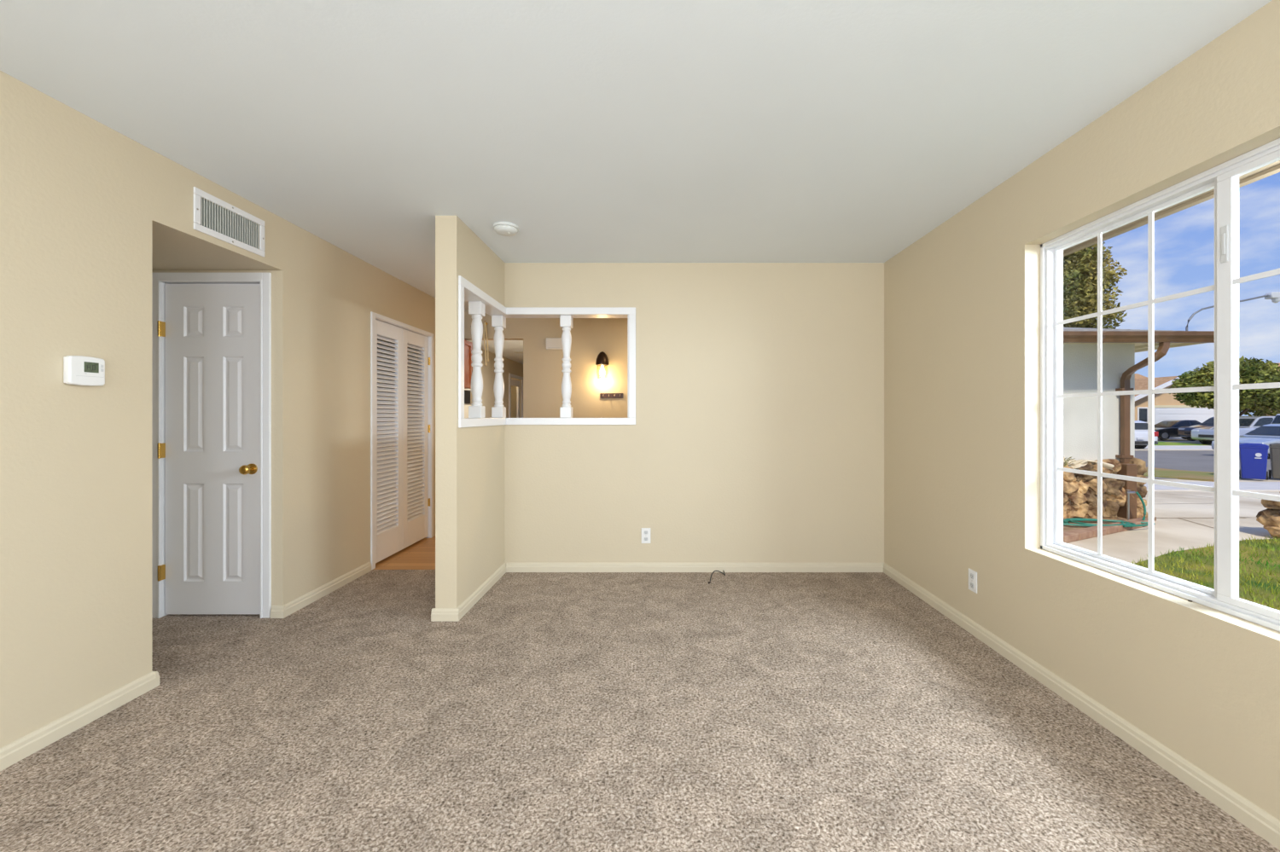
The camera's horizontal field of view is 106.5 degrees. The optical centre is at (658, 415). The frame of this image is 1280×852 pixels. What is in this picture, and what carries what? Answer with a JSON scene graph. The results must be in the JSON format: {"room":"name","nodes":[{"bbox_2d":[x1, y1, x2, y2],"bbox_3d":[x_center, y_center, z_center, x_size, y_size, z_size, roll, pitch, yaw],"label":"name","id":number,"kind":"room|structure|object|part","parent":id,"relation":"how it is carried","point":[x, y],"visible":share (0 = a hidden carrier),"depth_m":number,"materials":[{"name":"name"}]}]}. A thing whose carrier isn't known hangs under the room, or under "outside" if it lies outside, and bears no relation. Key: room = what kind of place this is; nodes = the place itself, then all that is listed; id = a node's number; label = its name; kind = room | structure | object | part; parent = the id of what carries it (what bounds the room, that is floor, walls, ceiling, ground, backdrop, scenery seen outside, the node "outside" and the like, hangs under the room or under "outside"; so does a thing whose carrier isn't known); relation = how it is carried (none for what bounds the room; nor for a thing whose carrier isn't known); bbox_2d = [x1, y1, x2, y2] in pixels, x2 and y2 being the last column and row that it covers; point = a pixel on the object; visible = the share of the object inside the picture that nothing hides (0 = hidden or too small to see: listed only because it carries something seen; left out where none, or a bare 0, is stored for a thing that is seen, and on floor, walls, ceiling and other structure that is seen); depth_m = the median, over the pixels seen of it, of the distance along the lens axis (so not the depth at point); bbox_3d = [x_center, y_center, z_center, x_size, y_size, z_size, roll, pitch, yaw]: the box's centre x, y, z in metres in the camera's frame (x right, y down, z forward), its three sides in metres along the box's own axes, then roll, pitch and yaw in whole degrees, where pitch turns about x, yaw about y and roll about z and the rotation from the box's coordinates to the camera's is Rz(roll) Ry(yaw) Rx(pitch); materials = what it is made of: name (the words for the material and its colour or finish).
{"room":"empty living room","nodes":[
{"label":"empty living room","id":0,"kind":"room"},
{"bbox_2d":[0,70,435,748],"bbox_3d":[-2.810,0.015,0.810,1.020,2.440,8.420,0,0,0],"label":"wall","id":1,"kind":"structure","parent":0,"point":[89,212],"depth_m":2.00,"materials":[{"name":"beige paint"}]},
{"bbox_2d":[0,671,159,771],"bbox_3d":[-2.741,1.199,-0.607,0.917,0.072,5.587,0,0,0],"label":"baseboard","id":2,"kind":"structure","parent":1,"relation":"attached to","point":[10,754],"depth_m":1.87,"materials":[{"name":"beige paint"}]},
{"bbox_2d":[63,355,104,386],"bbox_3d":[-2.283,-0.176,1.900,0.034,0.116,0.120,0,0,0],"label":"thermostat","id":3,"kind":"object","parent":1,"relation":"attached to","point":[78,370],"visible":1,"depth_m":1.89,"materials":[{"name":"white plastic"}]},
{"bbox_3d":[-2.294,-0.176,1.900,0.012,0.104,0.112,0,0,0],"label":"plate","id":4,"kind":"part","parent":3,"relation":"part of","materials":[{"name":"white plastic"}]},
{"bbox_2d":[151,273,271,618],"bbox_3d":[-2.732,0.182,2.955,0.724,2.106,0.180,0,0,0],"label":"door","id":5,"kind":"structure","parent":1,"relation":"in","point":[212,332],"depth_m":2.94,"materials":[{"name":"white paint"}]},
{"bbox_3d":[-2.855,-0.577,2.939,0.140,0.203,0.010,0,0,0],"label":"raised panel","id":6,"kind":"part","parent":5,"relation":"part of","materials":[{"name":"white paint"}]},
{"bbox_3d":[-2.855,-0.070,2.939,0.140,0.600,0.010,0,0,0],"label":"raised panel","id":7,"kind":"part","parent":5,"relation":"part of","materials":[{"name":"white paint"}]},
{"bbox_3d":[-2.855,0.720,2.939,0.140,0.616,0.010,0,0,0],"label":"raised panel","id":8,"kind":"part","parent":5,"relation":"part of","materials":[{"name":"white paint"}]},
{"bbox_3d":[-2.613,-0.577,2.939,0.140,0.203,0.010,0,0,0],"label":"raised panel","id":9,"kind":"part","parent":5,"relation":"part of","materials":[{"name":"white paint"}]},
{"bbox_3d":[-2.613,-0.070,2.939,0.140,0.600,0.010,0,0,0],"label":"raised panel","id":10,"kind":"part","parent":5,"relation":"part of","materials":[{"name":"white paint"}]},
{"bbox_3d":[-2.613,0.720,2.939,0.140,0.616,0.010,0,0,0],"label":"raised panel","id":11,"kind":"part","parent":5,"relation":"part of","materials":[{"name":"white paint"}]},
{"bbox_3d":[-2.497,0.329,2.900,0.066,0.066,0.070,0,0,0],"label":"knob","id":12,"kind":"part","parent":5,"relation":"part of","materials":[{"name":"gold metal"}]},
{"bbox_2d":[193,186,264,257],"bbox_3d":[-2.309,-1.026,2.571,0.042,0.211,0.423,0,0,0],"label":"air vent","id":13,"kind":"object","parent":1,"relation":"in","point":[211,219],"visible":1,"depth_m":2.54,"materials":[{"name":"white metal"}]},
{"bbox_2d":[270,562,371,618],"bbox_3d":[-2.322,1.199,3.350,0.079,0.072,0.889,0,0,0],"label":"baseboard","id":14,"kind":"structure","parent":1,"relation":"attached to","point":[276,612],"depth_m":3.20,"materials":[{"name":"beige paint"}]},
{"bbox_2d":[370,311,433,570],"bbox_3d":[-2.353,0.203,4.333,0.134,2.063,1.043,0,0,0],"label":"door","id":15,"kind":"structure","parent":1,"relation":"in","point":[402,489],"depth_m":4.27,"materials":[{"name":"white paint"}]},
{"bbox_2d":[464,339,472,389],"bbox_3d":[-2.365,-0.590,5.355,0.390,0.550,0.610,0,0,0],"label":"upper cabinet","id":16,"kind":"object","parent":1,"relation":"attached to","point":[468,346],"visible":0.21,"depth_m":5.54,"materials":[{"name":"brown wood"}]},
{"bbox_2d":[464,389,472,405],"bbox_3d":[-2.373,-0.210,5.360,0.375,0.170,0.580,0,0,0],"label":"microwave","id":17,"kind":"object","parent":16,"relation":"attached to","point":[468,394],"visible":0.1,"depth_m":5.47,"materials":[{"name":"grey plastic"}]},
{"bbox_3d":[-2.192,-0.210,5.310,0.015,0.146,0.460,0,0,0],"label":"door","id":18,"kind":"part","parent":17,"relation":"part of","materials":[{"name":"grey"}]},
{"bbox_3d":[-2.194,-0.210,5.595,0.012,0.146,0.100,0,0,0],"label":"control panel","id":19,"kind":"part","parent":17,"relation":"part of","materials":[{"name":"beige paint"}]},
{"bbox_2d":[377,335,418,464],"bbox_3d":[-2.735,0.015,4.360,0.630,2.440,1.320,0,0,0],"label":"louvers","id":20,"kind":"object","parent":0,"point":[377,335],"depth_m":4.93,"materials":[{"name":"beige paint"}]},
{"bbox_2d":[435,215,504,608],"bbox_3d":[-1.282,0.015,3.386,0.129,2.440,1.012,0,0,0],"label":"wall","id":21,"kind":"structure","parent":0,"point":[469,462],"depth_m":2.91,"materials":[{"name":"beige paint"}]},
{"bbox_2d":[430,563,506,622],"bbox_3d":[-1.282,1.199,3.377,0.163,0.072,1.029,0,0,0],"label":"baseboard","id":22,"kind":"structure","parent":21,"relation":"attached to","point":[438,614],"depth_m":3.00,"materials":[{"name":"beige paint"}]},
{"bbox_2d":[458,275,635,427],"bbox_3d":[-0.763,-0.388,3.404,1.167,0.925,1.008,0,0,0],"label":"trim","id":23,"kind":"structure","parent":21,"relation":"attached to","point":[468,292],"depth_m":3.76,"materials":[{"name":"white paint"}]},
{"bbox_2d":[468,301,485,418],"bbox_3d":[-1.282,-0.388,3.370,0.088,0.815,0.088,0,0,0],"label":"baluster","id":24,"kind":"object","parent":23,"relation":"in","point":[476,309],"visible":0.98,"depth_m":3.34,"materials":[{"name":"white paint"}]},
{"bbox_2d":[491,315,506,418],"bbox_3d":[-1.282,-0.388,3.833,0.088,0.815,0.088,0,0,0],"label":"baluster","id":25,"kind":"object","parent":23,"relation":"in","point":[498,322],"visible":1,"depth_m":3.80,"materials":[{"name":"white paint"}]},
{"bbox_2d":[559,315,572,418],"bbox_3d":[-0.740,-0.388,3.833,0.088,0.815,0.088,0,0,0],"label":"baluster","id":26,"kind":"object","parent":23,"relation":"in","point":[566,322],"visible":1,"depth_m":3.80,"materials":[{"name":"white paint"}]},
{"bbox_2d":[464,349,523,418],"bbox_3d":[-2.670,0.015,8.610,2.460,2.440,7.180,0,0,0],"label":"wall","id":27,"kind":"structure","parent":0,"point":[512,367],"depth_m":9.26,"materials":[{"name":"beige paint"}]},
{"bbox_2d":[508,373,523,418],"bbox_3d":[-3.231,0.170,10.715,0.098,2.130,1.030,0,0,0],"label":"door frame","id":28,"kind":"structure","parent":27,"relation":"in","point":[511,382],"depth_m":10.96,"materials":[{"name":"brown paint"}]},
{"bbox_2d":[464,310,627,418],"bbox_3d":[-1.060,0.015,5.560,5.680,2.440,0.120,0,0,0],"label":"wall","id":29,"kind":"structure","parent":0,"point":[543,375],"depth_m":5.50,"materials":[{"name":"beige paint"}]},
{"bbox_2d":[482,320,488,366],"bbox_3d":[-1.974,-0.822,5.473,0.064,0.514,0.054,0,0,0],"label":"hanging cord","id":30,"kind":"object","parent":29,"relation":"hanging from","point":[485,322],"visible":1,"depth_m":5.46,"materials":[{"name":"gold metal"}]},
{"bbox_2d":[546,337,562,349],"bbox_3d":[-1.165,-0.820,5.474,0.250,0.132,0.052,0,0,0],"label":"door chime","id":31,"kind":"object","parent":29,"relation":"attached to","point":[551,343],"visible":0.56,"depth_m":5.45,"materials":[{"name":"white plastic"}]},
{"bbox_2d":[595,351,609,376],"bbox_3d":[-0.638,-0.568,5.412,0.150,0.307,0.175,0,0,0],"label":"wall sconce","id":32,"kind":"object","parent":29,"relation":"attached to","point":[602,359],"visible":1,"depth_m":5.36,"materials":[{"name":"brown metal"}]},
{"bbox_3d":[-0.638,-0.504,5.400,0.068,0.122,0.068,0,0,0],"label":"bulb","id":33,"kind":"part","parent":32,"relation":"part of","materials":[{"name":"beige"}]},
{"bbox_2d":[599,393,623,398],"bbox_3d":[-0.540,-0.227,5.474,0.266,0.056,0.052,0,0,0],"label":"hook rack","id":34,"kind":"object","parent":29,"relation":"attached to","point":[602,395],"visible":1,"depth_m":5.49,"materials":[{"name":"brown wood"}]},
{"bbox_2d":[0,0,1272,364],"bbox_3d":[-0.995,-1.275,4.325,5.810,0.140,15.750,0,0,0],"label":"ceiling","id":35,"kind":"structure","parent":0,"point":[602,130],"depth_m":1.84,"materials":[{"name":"paint"}]},
{"bbox_2d":[493,221,518,236],"bbox_3d":[-0.975,-1.181,3.050,0.160,0.048,0.160,0,0,0],"label":"smoke detector","id":36,"kind":"object","parent":35,"relation":"attached to","point":[505,229],"visible":1,"depth_m":3.01,"materials":[{"name":"white plastic"}]},
{"bbox_2d":[0,535,1279,851],"bbox_3d":[-1.060,1.295,4.400,5.680,0.120,15.600,0,0,0],"label":"floor","id":37,"kind":"structure","parent":0,"point":[561,712],"depth_m":1.82,"materials":[{"name":"carpet"}]},
{"bbox_2d":[708,570,725,583],"bbox_3d":[0.455,1.198,3.615,0.056,0.072,0.304,0,0,30],"label":"cable","id":38,"kind":"object","parent":37,"relation":"on","point":[714,571],"visible":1,"depth_m":3.56,"materials":[{"name":"black rubber"}]},
{"bbox_2d":[504,262,884,563],"bbox_3d":[0.281,0.015,3.833,2.998,2.440,0.118,0,0,0],"label":"wall","id":39,"kind":"structure","parent":0,"point":[757,436],"depth_m":3.77,"materials":[{"name":"beige paint"}]},
{"bbox_2d":[641,528,650,543],"bbox_3d":[-0.101,0.950,3.770,0.072,0.120,0.008,0,0,0],"label":"wall outlet","id":40,"kind":"object","parent":39,"relation":"attached to","point":[645,532],"visible":1,"depth_m":3.77,"materials":[{"name":"white plastic"}]},
{"bbox_2d":[506,563,884,572],"bbox_3d":[0.289,1.199,3.765,2.981,0.072,0.017,0,0,0],"label":"baseboard","id":41,"kind":"structure","parent":39,"relation":"attached to","point":[510,567],"depth_m":3.76,"materials":[{"name":"beige paint"}]},
{"bbox_2d":[1061,250,1063,541],"bbox_3d":[1.955,0.318,0.500,0.020,2.735,9.000,0,0,0],"label":"wall","id":42,"kind":"structure","parent":0,"point":[1061,251],"depth_m":2.32,"materials":[{"name":"white paint"}]},
{"bbox_2d":[1063,160,1279,256],"bbox_3d":[2.275,-1.150,0.500,0.730,0.230,9.000,0,0,0],"label":"eave","id":43,"kind":"object","parent":42,"relation":"attached to","point":[1273,168],"depth_m":2.39,"materials":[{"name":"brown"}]},
{"bbox_2d":[884,0,1279,820],"bbox_3d":[1.863,0.015,4.400,0.165,2.440,15.600,0,0,0],"label":"wall","id":44,"kind":"structure","parent":0,"point":[962,301],"depth_m":2.23,"materials":[{"name":"beige paint"}]},
{"bbox_2d":[968,568,977,593],"bbox_3d":[1.776,0.937,2.705,0.008,0.120,0.072,0,0,0],"label":"wall outlet","id":45,"kind":"object","parent":44,"relation":"attached to","point":[972,574],"visible":1,"depth_m":2.70,"materials":[{"name":"white plastic"}]},
{"bbox_2d":[883,563,1279,850],"bbox_3d":[1.772,1.199,0.187,0.017,0.072,7.174,0,0,0],"label":"baseboard","id":46,"kind":"structure","parent":44,"relation":"attached to","point":[1258,821],"depth_m":1.80,"materials":[{"name":"beige paint"}]},
{"bbox_2d":[1040,138,1279,632],"bbox_3d":[1.889,-0.091,1.587,0.091,1.477,1.473,0,0,0],"label":"window","id":47,"kind":"structure","parent":44,"relation":"in","point":[1224,178],"depth_m":1.75,"materials":[{"name":"white plastic"}]},
{"bbox_3d":[1.910,-0.091,1.956,0.026,1.417,0.675,0,0,0],"label":"fixed sash","id":48,"kind":"part","parent":47,"relation":"part of","materials":[{"name":"white plastic"}]},
{"bbox_3d":[1.880,-0.091,1.240,0.026,1.417,0.720,0,0,0],"label":"sliding sash","id":49,"kind":"part","parent":47,"relation":"part of","materials":[{"name":"white plastic"}]},
{"label":"outside","id":50,"kind":"structure","parent":0,"visible":0},
{"bbox_2d":[1153,442,1211,445],"bbox_3d":[26.500,1.735,30.200,13.000,0.060,5.600,0,0,0],"label":"lawn","id":51,"kind":"structure","parent":50,"point":[1159,443],"depth_m":28.50,"materials":[{"name":"green plant"}]},
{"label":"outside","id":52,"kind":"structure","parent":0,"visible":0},
{"bbox_2d":[1134,445,1213,450],"bbox_3d":[30.000,1.755,25.900,100.000,0.060,3.200,0,0,0],"label":"kerb","id":53,"kind":"object","parent":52,"point":[1155,447],"visible":0.11,"depth_m":25.09,"materials":[{"name":"concrete"}]},
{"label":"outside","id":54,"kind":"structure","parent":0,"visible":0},
{"bbox_2d":[1131,535,1279,610],"bbox_3d":[7.987,1.553,1.964,12.025,0.060,7.928,0,0,0],"label":"lawn","id":55,"kind":"structure","parent":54,"point":[1209,579],"depth_m":4.75,"materials":[{"name":"green plant"}]},
{"bbox_2d":[1256,491,1279,539],"bbox_3d":[8.078,1.286,6.009,0.761,0.652,0.522,0,0,0],"label":"stone pier","id":56,"kind":"structure","parent":55,"relation":"on","point":[1269,518],"depth_m":6.05,"materials":[{"name":"brown stone"}]},
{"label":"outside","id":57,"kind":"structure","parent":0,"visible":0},
{"bbox_2d":[1063,517,1156,532],"bbox_3d":[4.673,1.535,6.180,5.355,0.060,1.760,0,0,0],"label":"floor","id":58,"kind":"structure","parent":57,"point":[1066,528],"depth_m":6.72,"materials":[{"name":"brick"}]},
{"bbox_2d":[1063,491,1155,527],"bbox_3d":[6.079,1.288,6.551,1.525,0.417,0.441,0,0,0],"label":"garden hose","id":59,"kind":"object","parent":58,"relation":"on","point":[1066,521],"visible":0.84,"depth_m":6.54,"materials":[{"name":"teal rubber"}]},
{"bbox_2d":[1124,489,1135,520],"bbox_3d":[6.690,1.295,6.780,0.120,0.480,0.060,0,0,0],"label":"tap","id":60,"kind":"object","parent":58,"relation":"on","point":[1127,492],"visible":0.92,"depth_m":6.77,"materials":[{"name":"silver metal"}]},
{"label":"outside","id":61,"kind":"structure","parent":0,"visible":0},
{"bbox_2d":[1144,482,1279,491],"bbox_3d":[17.000,1.719,11.500,26.016,0.162,2.000,0,0,0],"label":"sidewalk","id":62,"kind":"structure","parent":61,"point":[1243,486],"depth_m":11.25,"materials":[{"name":"concrete"}]},
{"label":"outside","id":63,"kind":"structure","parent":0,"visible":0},
{"bbox_2d":[1134,450,1279,479],"bbox_3d":[25.000,1.815,18.850,90.000,0.060,10.700,0,0,0],"label":"road","id":64,"kind":"structure","parent":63,"point":[1200,461],"depth_m":19.04,"materials":[{"name":"grey asphalt"}]},
{"bbox_2d":[1063,241,1127,329],"bbox_3d":[14.264,-3.303,17.473,4.199,10.190,4.165,0,0,24],"label":"tree","id":65,"kind":"object","parent":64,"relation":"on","point":[1079,267],"visible":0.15,"depth_m":16.13,"materials":[{"name":"green plant"}]},
{"bbox_2d":[1134,420,1158,448],"bbox_3d":[24.300,1.016,26.387,1.904,1.478,4.686,0,0,1],"label":"suv","id":66,"kind":"object","parent":64,"relation":"on","point":[1141,427],"visible":0.2,"depth_m":24.14,"materials":[{"name":"white paint"}]},
{"bbox_2d":[1153,431,1158,436],"bbox_3d":[25.075,0.945,24.148,0.220,0.246,0.152,0,0,1],"label":"tail lamp","id":67,"kind":"object","parent":66,"relation":"attached to","point":[1155,433],"depth_m":24.07,"materials":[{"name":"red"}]},
{"bbox_2d":[1211,424,1279,456],"bbox_3d":[26.613,1.070,20.200,4.586,1.430,1.804,0,0,0],"label":"sedan","id":68,"kind":"object","parent":64,"relation":"on","point":[1270,433],"visible":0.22,"depth_m":20.20,"materials":[{"name":"silver metal"}]},
{"bbox_2d":[1239,413,1279,436],"bbox_3d":[31.387,0.855,23.000,5.486,1.860,1.984,0,0,0],"label":"pickup truck","id":69,"kind":"object","parent":64,"relation":"on","point":[1277,420],"visible":0.02,"depth_m":23.55,"materials":[{"name":"white paint"}]},
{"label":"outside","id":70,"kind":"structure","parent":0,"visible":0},
{"bbox_2d":[1143,466,1214,482],"bbox_3d":[10.557,1.765,14.592,13.115,0.100,4.136,0,0,0],"label":"floor","id":71,"kind":"structure","parent":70,"point":[1160,473],"depth_m":14.07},
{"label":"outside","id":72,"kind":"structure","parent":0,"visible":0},
{"bbox_2d":[1067,439,1279,564],"bbox_3d":[30.000,1.680,57.000,180.000,0.250,126.000,0,0,0],"label":"driveway","id":73,"kind":"structure","parent":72,"point":[1171,532],"depth_m":6.57,"materials":[{"name":"concrete"}]},
{"bbox_2d":[1063,517,1147,543],"bbox_3d":[4.682,1.509,5.914,4.938,0.093,0.393,0,0,-19],"label":"edging","id":74,"kind":"object","parent":73,"relation":"on","point":[1089,532],"visible":0.33,"depth_m":6.16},
{"bbox_2d":[1063,327,1214,519],"bbox_3d":[3.908,-0.117,10.890,7.925,3.903,8.739,0,0,0],"label":"garage wing","id":75,"kind":"object","parent":73,"relation":"on","point":[1120,346],"visible":0.2,"depth_m":7.20,"materials":[{"name":"white paint"}]},
{"bbox_2d":[1064,457,1076,465],"bbox_3d":[5.952,0.688,6.968,0.276,0.179,0.155,0,0,0],"label":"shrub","id":76,"kind":"object","parent":75,"relation":"on","point":[1069,459],"visible":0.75,"depth_m":6.97,"materials":[{"name":"green plant"}]},
{"bbox_2d":[1115,342,1169,518],"bbox_3d":[6.927,0.258,6.893,0.254,2.594,0.614,0,0,0],"label":"downspout","id":77,"kind":"object","parent":75,"relation":"attached to","point":[1126,469],"visible":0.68,"depth_m":7.06,"materials":[{"name":"brown metal"}]},
{"bbox_2d":[1185,291,1279,331],"bbox_3d":[8.254,-1.460,6.860,1.448,0.610,0.098,0,0,0],"label":"lamp arm","id":78,"kind":"object","parent":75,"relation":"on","point":[1274,296],"visible":0.7,"depth_m":6.85,"materials":[{"name":"grey metal"}]},
{"bbox_2d":[1134,373,1214,439],"bbox_3d":[33.342,-0.928,42.100,20.685,5.626,13.600,0,0,0],"label":"house","id":79,"kind":"structure","parent":73,"relation":"on","point":[1166,408],"depth_m":35.86,"materials":[{"name":"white paint"}]},
{"bbox_3d":[36.335,-0.015,35.845,0.600,1.000,0.030,0,0,0],"label":"pane","id":80,"kind":"part","parent":79,"relation":"part of","materials":[{"name":"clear glass"}]},
{"bbox_3d":[39.632,0.514,35.865,5.200,2.542,0.070,0,0,0],"label":"garage trim","id":81,"kind":"part","parent":79,"relation":"part of","materials":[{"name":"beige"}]},
{"bbox_2d":[1153,419,1201,440],"bbox_3d":[37.213,1.040,34.398,4.586,1.430,1.804,0,0,7],"label":"sedan","id":82,"kind":"object","parent":73,"relation":"on","point":[1166,429],"visible":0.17,"depth_m":33.71,"materials":[{"name":"grey paint"}]},
{"bbox_2d":[1177,417,1214,441],"bbox_3d":[37.413,0.885,31.400,4.686,1.680,1.904,0,0,0],"label":"sedan","id":83,"kind":"object","parent":73,"relation":"on","point":[1184,431],"visible":0.2,"depth_m":31.86,"materials":[{"name":"grey paint"}]},
{"bbox_2d":[1161,493,1248,528],"bbox_3d":[9.283,1.609,8.328,4.832,0.116,1.364,0,0,-45],"label":"joint","id":84,"kind":"object","parent":73,"relation":"on","point":[1161,493],"visible":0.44,"depth_m":7.27,"materials":[{"name":"grey concrete"}]},
{"bbox_2d":[1168,355,1279,416],"bbox_3d":[35.671,-0.773,29.465,7.121,5.637,5.014,0,0,0],"label":"street tree","id":85,"kind":"object","parent":73,"relation":"on","point":[1251,371],"visible":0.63,"depth_m":28.46,"materials":[{"name":"green plant"}]},
{"bbox_2d":[1190,416,1274,444],"bbox_3d":[33.713,0.885,27.300,4.686,1.680,1.904,0,0,0],"label":"suv","id":86,"kind":"object","parent":73,"relation":"on","point":[1205,435],"visible":0.38,"depth_m":27.12,"materials":[{"name":"silver metal"}]},
{"bbox_2d":[1198,434,1214,437],"bbox_3d":[31.435,1.190,27.300,0.130,0.170,1.000,0,0,0],"label":"grille","id":87,"kind":"object","parent":86,"relation":"attached to","point":[1199,435],"depth_m":27.39,"materials":[{"name":"grey"}]},
{"bbox_2d":[1239,442,1268,480],"bbox_3d":[16.440,1.275,13.216,0.553,0.998,0.518,0,0,-41],"label":"wheelie bin","id":88,"kind":"object","parent":73,"relation":"on","point":[1253,456],"visible":0.91,"depth_m":13.07,"materials":[{"name":"blue plastic"}]},
{"bbox_3d":[16.424,0.816,13.195,0.502,0.080,0.507,0,0,-41],"label":"lid","id":89,"kind":"part","parent":88,"relation":"part of","materials":[{"name":"blue plastic"}]},
{"bbox_2d":[1268,442,1279,478],"bbox_3d":[17.300,1.275,13.216,0.553,0.998,0.518,0,0,-41],"label":"wheelie bin","id":90,"kind":"object","parent":73,"relation":"on","point":[1274,473],"visible":0.95,"depth_m":13.19,"materials":[{"name":"grey plastic"}]},
{"bbox_3d":[17.284,0.816,13.195,0.502,0.080,0.507,0,0,-41],"label":"lid","id":91,"kind":"part","parent":90,"relation":"part of","materials":[{"name":"grey plastic"}]}
]}

